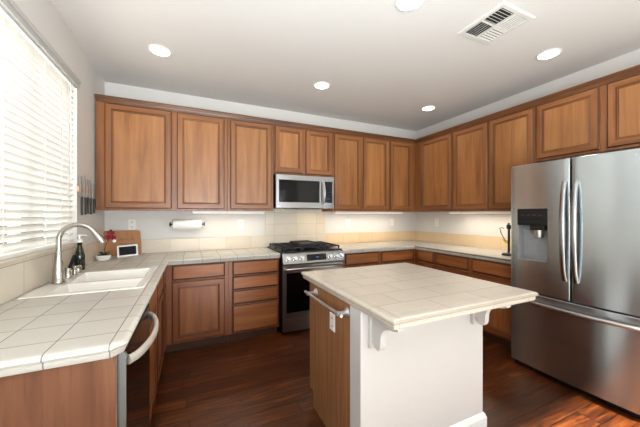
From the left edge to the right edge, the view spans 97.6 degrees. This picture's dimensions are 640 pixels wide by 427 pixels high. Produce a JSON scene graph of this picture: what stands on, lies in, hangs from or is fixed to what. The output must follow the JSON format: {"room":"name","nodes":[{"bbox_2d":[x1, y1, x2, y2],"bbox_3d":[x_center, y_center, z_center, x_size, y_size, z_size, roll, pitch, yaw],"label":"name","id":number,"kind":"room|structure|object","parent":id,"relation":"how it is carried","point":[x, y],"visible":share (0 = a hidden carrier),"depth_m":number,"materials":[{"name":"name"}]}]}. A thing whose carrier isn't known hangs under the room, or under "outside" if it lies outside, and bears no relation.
{"room":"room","nodes":[
{"label":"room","id":0,"kind":"room"},
{"bbox_2d":[13,0,104,244],"bbox_3d":[-0.912,-0.025,-0.229,0.160,2.749,6.940,0,0,-24],"label":"wall","id":1,"kind":"structure","parent":0,"point":[43,14],"depth_m":2.31,"materials":[{"name":"white paint"}]},
{"bbox_2d":[0,201,61,254],"bbox_3d":[-1.810,-0.409,1.659,0.050,1.283,1.200,0,0,-24],"label":"window","id":2,"kind":"structure","parent":1,"relation":"in","point":[52,242],"depth_m":1.68,"materials":[{"name":"white glass"}]},
{"bbox_2d":[0,0,81,259],"bbox_3d":[-1.727,-0.422,1.695,0.101,1.301,1.227,0,0,-24],"label":"window blind","id":3,"kind":"object","parent":1,"relation":"attached to","point":[36,83],"visible":0.98,"depth_m":1.67,"materials":[{"name":"white plastic"}]},
{"bbox_2d":[0,241,104,304],"bbox_3d":[-1.787,0.333,1.809,0.107,0.202,2.482,0,0,-24],"label":"trim","id":4,"kind":"structure","parent":1,"relation":"attached to","point":[19,275],"depth_m":1.59,"materials":[{"name":"tile"}]},
{"bbox_2d":[77,186,91,193],"bbox_3d":[-2.019,-0.203,2.415,0.016,0.045,0.370,0,0,-24],"label":"rack","id":5,"kind":"object","parent":1,"relation":"attached to","point":[78,187],"visible":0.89,"depth_m":2.33,"materials":[{"name":"brown wood"}]},
{"bbox_2d":[80,176,82,214],"bbox_3d":[-1.943,-0.151,2.285,0.014,0.320,0.040,0,0,-24],"label":"kitchen knife","id":6,"kind":"object","parent":5,"relation":"hanging from","point":[80,176],"visible":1,"depth_m":2.28,"materials":[{"name":"metal"}]},
{"bbox_2d":[84,176,86,214],"bbox_3d":[-1.980,-0.161,2.367,0.014,0.330,0.034,0,0,-24],"label":"kitchen knife","id":7,"kind":"object","parent":5,"relation":"hanging from","point":[85,198],"visible":1,"depth_m":2.36,"materials":[{"name":"metal"}]},
{"bbox_2d":[87,179,89,213],"bbox_3d":[-2.007,-0.151,2.426,0.014,0.300,0.028,0,0,-24],"label":"kitchen knife","id":8,"kind":"object","parent":5,"relation":"hanging from","point":[88,201],"visible":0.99,"depth_m":2.42,"materials":[{"name":"metal"}]},
{"bbox_2d":[89,180,91,214],"bbox_3d":[-2.038,-0.151,2.495,0.014,0.310,0.036,0,0,-24],"label":"kitchen knife","id":9,"kind":"object","parent":5,"relation":"hanging from","point":[89,180],"visible":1,"depth_m":2.49,"materials":[{"name":"metal"}]},
{"bbox_2d":[92,183,94,212],"bbox_3d":[-2.071,-0.143,2.567,0.014,0.275,0.030,0,0,-24],"label":"kitchen knife","id":10,"kind":"object","parent":5,"relation":"hanging from","point":[93,183],"visible":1,"depth_m":2.56,"materials":[{"name":"metal"}]},
{"bbox_2d":[95,254,111,260],"bbox_3d":[-2.028,0.409,2.626,0.122,0.052,0.110,0,0,-24],"label":"bowl","id":11,"kind":"object","parent":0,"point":[103,257],"depth_m":2.59,"materials":[{"name":"white ceramic"}]},
{"bbox_2d":[105,82,415,239],"bbox_3d":[-0.424,-0.025,3.889,4.741,2.749,0.150,0,0,-24],"label":"wall","id":12,"kind":"structure","parent":0,"point":[150,224],"depth_m":3.50,"materials":[{"name":"white paint"}]},
{"bbox_2d":[128,219,135,229],"bbox_3d":[-2.052,0.114,3.059,0.072,0.116,0.009,0,0,-24],"label":"wall outlet","id":13,"kind":"object","parent":12,"relation":"attached to","point":[131,222],"visible":1,"depth_m":3.06,"materials":[{"name":"plastic"}]},
{"bbox_2d":[96,101,173,210],"bbox_3d":[-1.887,-0.558,2.937,0.658,1.045,0.371,0,0,-24],"label":"upper cabinet","id":14,"kind":"object","parent":12,"relation":"attached to","point":[135,145],"visible":0.96,"depth_m":2.76,"materials":[{"name":"brown wood"}]},
{"bbox_2d":[174,112,226,210],"bbox_3d":[-1.349,-0.558,3.182,0.524,1.045,0.371,0,0,-24],"label":"upper cabinet","id":15,"kind":"object","parent":12,"relation":"attached to","point":[200,141],"visible":0.99,"depth_m":3.02,"materials":[{"name":"brown wood"}]},
{"bbox_2d":[141,236,265,252],"bbox_3d":[-1.494,0.358,3.313,1.717,0.151,0.012,0,0,-24],"label":"trim","id":16,"kind":"structure","parent":12,"relation":"attached to","point":[211,243],"depth_m":3.34,"materials":[{"name":"tile"}]},
{"bbox_2d":[238,220,243,228],"bbox_3d":[-1.001,0.129,3.538,0.072,0.116,0.009,0,0,-24],"label":"wall outlet","id":17,"kind":"object","parent":12,"relation":"attached to","point":[240,222],"visible":1,"depth_m":3.54,"materials":[{"name":"plastic"}]},
{"bbox_2d":[227,119,272,210],"bbox_3d":[-0.867,-0.558,3.401,0.524,1.045,0.371,0,0,-24],"label":"upper cabinet","id":18,"kind":"object","parent":12,"relation":"attached to","point":[249,144],"visible":0.95,"depth_m":3.23,"materials":[{"name":"brown wood"}]},
{"bbox_2d":[192,211,264,212],"bbox_3d":[-1.045,-0.023,3.260,0.800,0.025,0.070,0,0,-24],"label":"light","id":19,"kind":"object","parent":18,"relation":"attached to","point":[192,211],"visible":0.92,"depth_m":3.22,"materials":[{"name":"white plastic"}]},
{"bbox_2d":[265,209,324,247],"bbox_3d":[-0.320,0.232,3.848,0.863,0.606,0.012,0,0,-24],"label":"trim","id":20,"kind":"structure","parent":12,"relation":"attached to","point":[281,225],"depth_m":3.83,"materials":[{"name":"tile"}]},
{"bbox_2d":[273,125,331,176],"bbox_3d":[-0.266,-0.783,3.675,0.790,0.595,0.371,0,0,-24],"label":"upper cabinet","id":21,"kind":"object","parent":12,"relation":"attached to","point":[296,151],"visible":0.96,"depth_m":3.49,"materials":[{"name":"brown wood"}]},
{"bbox_2d":[273,174,333,209],"bbox_3d":[-0.242,-0.270,3.622,0.768,0.413,0.477,0,0,-24],"label":"microwave","id":22,"kind":"object","parent":21,"relation":"attached to","point":[289,191],"visible":0.98,"depth_m":3.44,"materials":[{"name":"silver metal"}]},
{"bbox_2d":[346,219,349,226],"bbox_3d":[0.420,0.134,4.186,0.072,0.116,0.009,0,0,-24],"label":"wall outlet","id":23,"kind":"object","parent":12,"relation":"attached to","point":[347,220],"visible":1,"depth_m":4.18,"materials":[{"name":"plastic"}]},
{"bbox_2d":[322,133,388,211],"bbox_3d":[0.514,-0.558,4.030,0.915,1.045,0.371,0,0,-24],"label":"upper cabinet","id":24,"kind":"object","parent":12,"relation":"attached to","point":[360,165],"visible":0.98,"depth_m":3.85,"materials":[{"name":"brown wood"}]},
{"bbox_2d":[333,211,402,212],"bbox_3d":[0.720,-0.023,4.042,1.150,0.025,0.070,0,0,-24],"label":"light","id":25,"kind":"object","parent":24,"relation":"attached to","point":[334,211],"visible":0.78,"depth_m":3.95,"materials":[{"name":"white plastic"}]},
{"bbox_2d":[325,231,415,243],"bbox_3d":[0.852,0.358,4.381,1.711,0.151,0.012,0,0,-24],"label":"trim","id":26,"kind":"structure","parent":12,"relation":"attached to","point":[335,238],"depth_m":4.33,"materials":[{"name":"beige tile"}]},
{"bbox_2d":[390,218,393,225],"bbox_3d":[1.160,0.129,4.523,0.072,0.116,0.008,0,0,-24],"label":"light switch","id":27,"kind":"object","parent":12,"relation":"attached to","point":[392,219],"visible":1,"depth_m":4.52,"materials":[{"name":"plastic"}]},
{"bbox_2d":[389,141,414,211],"bbox_3d":[1.318,-0.558,4.396,0.847,1.045,0.371,0,0,-24],"label":"upper cabinet","id":28,"kind":"object","parent":12,"relation":"attached to","point":[401,154],"visible":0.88,"depth_m":4.15,"materials":[{"name":"brown wood"}]},
{"bbox_2d":[51,0,639,130],"bbox_3d":[1.045,-1.450,0.663,4.741,0.100,7.240,0,0,-24],"label":"ceiling","id":29,"kind":"structure","parent":0,"point":[381,64],"depth_m":2.37,"materials":[{"name":"white paint"}]},
{"bbox_2d":[147,44,171,56],"bbox_3d":[-1.369,-1.395,2.399,0.186,0.008,0.186,0,0,-24],"label":"recessed light","id":30,"kind":"object","parent":29,"relation":"in","point":[158,50],"visible":1,"depth_m":2.39,"materials":[{"name":"white plastic"}]},
{"bbox_2d":[150,46,169,55],"bbox_3d":[-1.369,-1.396,2.399,0.146,0.006,0.146,0,0,-24],"label":"diffuser","id":31,"kind":"object","parent":30,"relation":"attached to","point":[157,50],"depth_m":2.39,"materials":[{"name":"white plastic"}]},
{"bbox_2d":[313,81,329,88],"bbox_3d":[0.020,-1.395,3.045,0.186,0.008,0.186,0,0,-24],"label":"recessed light","id":32,"kind":"object","parent":29,"relation":"in","point":[318,85],"visible":1,"depth_m":3.04,"materials":[{"name":"white plastic"}]},
{"bbox_2d":[315,83,328,88],"bbox_3d":[0.020,-1.396,3.045,0.146,0.006,0.146,0,0,-24],"label":"diffuser","id":33,"kind":"object","parent":32,"relation":"attached to","point":[317,85],"depth_m":3.04,"materials":[{"name":"white"}]},
{"bbox_2d":[395,0,423,11],"bbox_3d":[0.589,-1.395,1.844,0.186,0.008,0.186,0,0,-24],"label":"recessed light","id":34,"kind":"object","parent":29,"relation":"in","point":[401,5],"visible":1,"depth_m":1.86,"materials":[{"name":"white plastic"}]},
{"bbox_2d":[398,0,420,9],"bbox_3d":[0.589,-1.396,1.844,0.146,0.006,0.146,0,0,-24],"label":"diffuser","id":35,"kind":"object","parent":34,"relation":"attached to","point":[402,4],"depth_m":1.86,"materials":[{"name":"white plastic"}]},
{"bbox_2d":[421,105,435,110],"bbox_3d":[1.430,-1.395,3.700,0.186,0.008,0.186,0,0,-24],"label":"recessed light","id":36,"kind":"object","parent":29,"relation":"in","point":[426,108],"visible":1,"depth_m":3.70,"materials":[{"name":"white plastic"}]},
{"bbox_2d":[423,107,433,110],"bbox_3d":[1.430,-1.396,3.700,0.146,0.006,0.146,0,0,-24],"label":"diffuser","id":37,"kind":"object","parent":36,"relation":"attached to","point":[424,108],"depth_m":3.70,"materials":[{"name":"white plastic"}]},
{"bbox_2d":[457,1,535,44],"bbox_3d":[1.296,-1.393,2.076,0.356,0.013,0.356,0,0,-24],"label":"ceiling vent","id":38,"kind":"object","parent":29,"relation":"in","point":[504,18],"visible":1,"depth_m":2.05,"materials":[{"name":"metal"}]},
{"bbox_2d":[535,48,562,59],"bbox_3d":[2.000,-1.395,2.452,0.186,0.008,0.186,0,0,-24],"label":"recessed light","id":39,"kind":"object","parent":29,"relation":"in","point":[551,53],"visible":1,"depth_m":2.44,"materials":[{"name":"white"}]},
{"bbox_2d":[538,50,558,58],"bbox_3d":[2.000,-1.396,2.452,0.146,0.006,0.146,0,0,-24],"label":"diffuser","id":40,"kind":"object","parent":39,"relation":"attached to","point":[547,54],"depth_m":2.45,"materials":[{"name":"white plastic"}]},
{"bbox_2d":[95,64,639,143],"bbox_3d":[0.217,-1.098,2.280,3.948,0.058,2.650,0,0,-24],"label":"trim","id":41,"kind":"structure","parent":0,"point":[634,70],"depth_m":2.99,"materials":[{"name":"brown wood"}]},
{"bbox_2d":[150,328,639,426],"bbox_3d":[0.258,1.399,2.392,4.741,0.100,3.440,0,0,-24],"label":"floor","id":42,"kind":"structure","parent":0,"point":[263,380],"depth_m":2.13,"materials":[{"name":"brown wood"}]},
{"bbox_2d":[0,355,116,426],"bbox_3d":[-0.982,0.918,0.849,0.604,0.862,0.024,0,0,-24],"label":"end panel","id":43,"kind":"object","parent":42,"relation":"on","point":[82,394],"visible":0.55,"depth_m":0.91,"materials":[{"name":"brown wood"}]},
{"bbox_2d":[117,303,158,426],"bbox_3d":[-1.062,0.918,1.162,0.680,0.862,0.605,0,0,-24],"label":"dishwasher","id":44,"kind":"object","parent":42,"relation":"on","point":[133,365],"visible":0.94,"depth_m":1.16,"materials":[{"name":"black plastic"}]},
{"bbox_2d":[148,274,162,421],"bbox_3d":[-1.425,0.918,1.859,0.606,0.862,0.955,0,0,-24],"label":"base cabinet","id":45,"kind":"object","parent":42,"relation":"on","point":[156,300],"visible":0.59,"depth_m":1.92,"materials":[{"name":"brown wood"}]},
{"bbox_2d":[162,269,165,354],"bbox_3d":[-1.803,0.918,2.688,0.606,0.862,0.864,0,0,-24],"label":"base cabinet","id":46,"kind":"object","parent":42,"relation":"on","point":[164,272],"visible":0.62,"depth_m":2.47,"materials":[{"name":"brown wood"}]},
{"bbox_2d":[0,247,279,376],"bbox_3d":[-0.973,0.460,2.180,1.727,0.050,2.505,0,0,-24],"label":"countertop","id":47,"kind":"structure","parent":46,"relation":"on","point":[42,333],"depth_m":1.16,"materials":[{"name":"tile"}]},
{"bbox_2d":[51,222,106,283],"bbox_3d":[-1.548,0.241,1.806,0.281,0.374,0.072,0,0,-24],"label":"faucet","id":48,"kind":"object","parent":47,"relation":"on","point":[58,274],"visible":1,"depth_m":1.76,"materials":[{"name":"silver metal"}]},
{"bbox_2d":[74,234,86,269],"bbox_3d":[-1.872,0.296,2.187,0.065,0.277,0.070,0,0,33],"label":"soap bottle","id":49,"kind":"object","parent":47,"relation":"on","point":[80,258],"visible":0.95,"depth_m":2.17,"materials":[{"name":"green glass"}]},
{"bbox_2d":[17,267,156,299],"bbox_3d":[-1.435,0.517,1.857,0.552,0.176,0.704,0,0,-24],"label":"sink","id":50,"kind":"object","parent":47,"relation":"in","point":[132,278],"visible":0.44,"depth_m":1.84,"materials":[{"name":"white ceramic"}]},
{"bbox_2d":[65,255,76,277],"bbox_3d":[-1.712,0.355,1.914,0.052,0.145,0.085,0,0,-15],"label":"lever","id":51,"kind":"object","parent":50,"relation":"on","point":[68,271],"visible":0.87,"depth_m":1.90,"materials":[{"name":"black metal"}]},
{"bbox_2d":[71,265,81,275],"bbox_3d":[-1.707,0.395,1.971,0.072,0.066,0.042,0,0,-12],"label":"soap pump","id":52,"kind":"object","parent":50,"relation":"on","point":[74,268],"visible":0.85,"depth_m":1.96,"materials":[{"name":"silver metal"}]},
{"bbox_2d":[95,229,115,260],"bbox_3d":[-2.008,0.289,2.628,0.162,0.291,0.122,0,0,-24],"label":"potted orchid","id":53,"kind":"object","parent":47,"relation":"on","point":[103,257],"visible":0.99,"depth_m":2.64,"materials":[{"name":"white ceramic"}]},
{"bbox_2d":[104,230,141,255],"bbox_3d":[-2.098,0.306,2.984,0.346,0.257,0.079,0,0,-24],"label":"cutting board","id":54,"kind":"object","parent":47,"relation":"on","point":[129,237],"visible":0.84,"depth_m":2.99,"materials":[{"name":"brown wood"}]},
{"bbox_2d":[117,244,137,256],"bbox_3d":[-1.974,0.376,2.877,0.182,0.125,0.052,0,0,-34],"label":"digital frame","id":55,"kind":"object","parent":47,"relation":"on","point":[122,250],"visible":1,"depth_m":2.87,"materials":[{"name":"white plastic"}]},
{"bbox_2d":[165,261,228,352],"bbox_3d":[-1.331,0.918,3.041,0.583,0.862,0.621,0,0,-24],"label":"base cabinet","id":56,"kind":"object","parent":42,"relation":"on","point":[197,294],"visible":0.95,"depth_m":2.77,"materials":[{"name":"brown wood"}]},
{"bbox_2d":[228,258,278,340],"bbox_3d":[-0.821,0.918,3.274,0.536,0.862,0.621,0,0,-24],"label":"base cabinet","id":57,"kind":"object","parent":42,"relation":"on","point":[253,284],"visible":0.95,"depth_m":2.99,"materials":[{"name":"brown wood"}]},
{"bbox_2d":[267,241,343,333],"bbox_3d":[-0.189,0.864,3.494,0.782,0.970,0.722,0,0,-24],"label":"gas range","id":58,"kind":"object","parent":42,"relation":"on","point":[294,304],"visible":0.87,"depth_m":3.15,"materials":[{"name":"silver metal"}]},
{"bbox_2d":[267,246,341,253],"bbox_3d":[-0.208,0.437,3.537,0.782,0.032,0.610,0,0,-24],"label":"cooktop","id":59,"kind":"object","parent":58,"relation":"in","point":[315,249],"depth_m":3.33,"materials":[{"name":"black metal"}]},
{"bbox_2d":[290,240,319,245],"bbox_3d":[-0.196,0.364,3.526,0.255,0.028,0.400,0,0,-24],"label":"griddle","id":60,"kind":"object","parent":58,"relation":"on","point":[302,242],"visible":1,"depth_m":3.45,"materials":[{"name":"metal"}]},
{"bbox_2d":[343,249,413,267],"bbox_3d":[0.673,0.918,3.954,1.167,0.862,0.621,0,0,-24],"label":"base cabinet","id":61,"kind":"object","parent":42,"relation":"on","point":[360,259],"visible":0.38,"depth_m":3.68,"materials":[{"name":"brown wood"}]},
{"bbox_2d":[335,240,510,263],"bbox_3d":[1.241,0.460,3.450,1.774,0.050,2.028,0,0,-24],"label":"countertop","id":62,"kind":"structure","parent":61,"relation":"on","point":[489,254],"depth_m":3.65,"materials":[{"name":"tile"}]},
{"bbox_2d":[499,223,510,255],"bbox_3d":[1.977,0.264,2.957,0.110,0.340,0.127,0,0,12],"label":"wire stand","id":63,"kind":"object","parent":62,"relation":"on","point":[508,226],"visible":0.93,"depth_m":2.93,"materials":[{"name":"black metal"}]},
{"bbox_2d":[304,282,510,426],"bbox_3d":[0.498,0.918,1.802,1.002,0.862,0.910,0,0,-24],"label":"kitchen island","id":64,"kind":"object","parent":42,"relation":"on","point":[364,372],"visible":0.85,"depth_m":1.60,"materials":[{"name":"white wood"}]},
{"bbox_2d":[330,312,334,331],"bbox_3d":[0.074,0.649,1.688,0.005,0.104,0.066,0,0,-24],"label":"outlet plate","id":65,"kind":"object","parent":64,"relation":"attached to","point":[332,316],"depth_m":1.68,"materials":[{"name":"plastic"}]},
{"bbox_2d":[301,262,538,329],"bbox_3d":[0.540,0.460,1.845,1.014,0.050,1.073,0,0,-24],"label":"island countertop","id":66,"kind":"structure","parent":64,"relation":"on","point":[397,296],"depth_m":1.55,"materials":[{"name":"tile"}]},
{"bbox_2d":[414,249,435,268],"bbox_3d":[1.670,0.918,3.875,0.621,0.862,0.388,0,0,-24],"label":"base cabinet","id":67,"kind":"object","parent":42,"relation":"on","point":[423,258],"visible":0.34,"depth_m":3.73,"materials":[{"name":"brown wood"}]},
{"bbox_2d":[436,252,470,276],"bbox_3d":[1.850,0.918,3.478,0.621,0.862,0.482,0,0,-24],"label":"base cabinet","id":68,"kind":"object","parent":42,"relation":"on","point":[455,264],"visible":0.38,"depth_m":3.32,"materials":[{"name":"brown wood"}]},
{"bbox_2d":[471,258,510,347],"bbox_3d":[2.062,0.918,3.013,0.621,0.862,0.540,0,0,-24],"label":"base cabinet","id":69,"kind":"object","parent":42,"relation":"on","point":[498,328],"visible":0.32,"depth_m":2.87,"materials":[{"name":"brown wood"}]},
{"bbox_2d":[511,148,639,418],"bbox_3d":[2.236,0.462,2.273,0.876,1.775,0.915,0,0,-24],"label":"refrigerator","id":70,"kind":"object","parent":42,"relation":"on","point":[575,221],"visible":0.94,"depth_m":2.06,"materials":[{"name":"grey metal"}]},
{"bbox_2d":[530,225,547,229],"bbox_3d":[1.834,0.114,2.346,0.068,0.040,0.110,0,0,-24],"label":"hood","id":71,"kind":"object","parent":70,"relation":"attached to","point":[532,227],"depth_m":2.32,"materials":[{"name":"black plastic"}]},
{"bbox_2d":[416,49,639,237],"bbox_3d":[3.134,-0.025,1.614,0.150,2.749,6.940,0,0,-24],"label":"wall","id":72,"kind":"structure","parent":0,"point":[481,224],"depth_m":3.54,"materials":[{"name":"white paint"}]},
{"bbox_2d":[415,121,489,211],"bbox_3d":[1.848,-0.558,3.810,0.371,1.045,1.175,0,0,-24],"label":"upper cabinet","id":73,"kind":"object","parent":72,"relation":"attached to","point":[452,169],"visible":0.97,"depth_m":3.63,"materials":[{"name":"brown wood"}]},
{"bbox_2d":[449,211,510,212],"bbox_3d":[1.989,-0.023,3.378,0.070,0.025,1.000,0,0,-24],"label":"light","id":74,"kind":"object","parent":73,"relation":"attached to","point":[449,211],"visible":0.56,"depth_m":3.40,"materials":[{"name":"white plastic"}]},
{"bbox_2d":[416,231,510,250],"bbox_3d":[2.047,0.358,3.804,0.012,0.151,2.028,0,0,-24],"label":"trim","id":75,"kind":"structure","parent":72,"relation":"attached to","point":[491,242],"depth_m":3.87,"materials":[{"name":"beige tile"}]},
{"bbox_2d":[489,106,539,210],"bbox_3d":[2.190,-0.558,3.058,0.371,1.045,0.472,0,0,-24],"label":"upper cabinet","id":76,"kind":"object","parent":72,"relation":"attached to","point":[512,137],"visible":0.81,"depth_m":3.01,"materials":[{"name":"brown wood"}]},
{"bbox_2d":[536,74,639,161],"bbox_3d":[2.492,-0.800,2.396,0.371,0.562,0.980,0,0,-24],"label":"upper cabinet","id":77,"kind":"object","parent":72,"relation":"attached to","point":[605,118],"visible":0.98,"depth_m":2.38,"materials":[{"name":"brown wood"}]},
{"bbox_3d":[-1.533,0.117,3.245,0.377,0.052,0.099,0,0,-24],"label":"paper towel holder","id":78,"kind":"object","parent":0,"visible":0},
{"bbox_2d":[173,220,201,229],"bbox_3d":[-1.525,0.121,3.223,0.296,0.115,0.106,0,0,-24],"label":"paper towel roll","id":79,"kind":"object","parent":78,"relation":"on","point":[177,224],"visible":1,"depth_m":3.19,"materials":[{"name":"white paper"}]},
{"bbox_3d":[-0.910,1.584,-0.414,26.000,0.230,32.000,0,0,-24],"label":"ground","id":80,"kind":"structure","parent":0,"visible":0},
{"bbox_2d":[0,202,42,244],"bbox_3d":[-5.339,0.409,0.865,0.200,2.120,18.000,0,0,-24],"label":"wall","id":81,"kind":"structure","parent":80,"relation":"on","point":[24,202],"depth_m":8.27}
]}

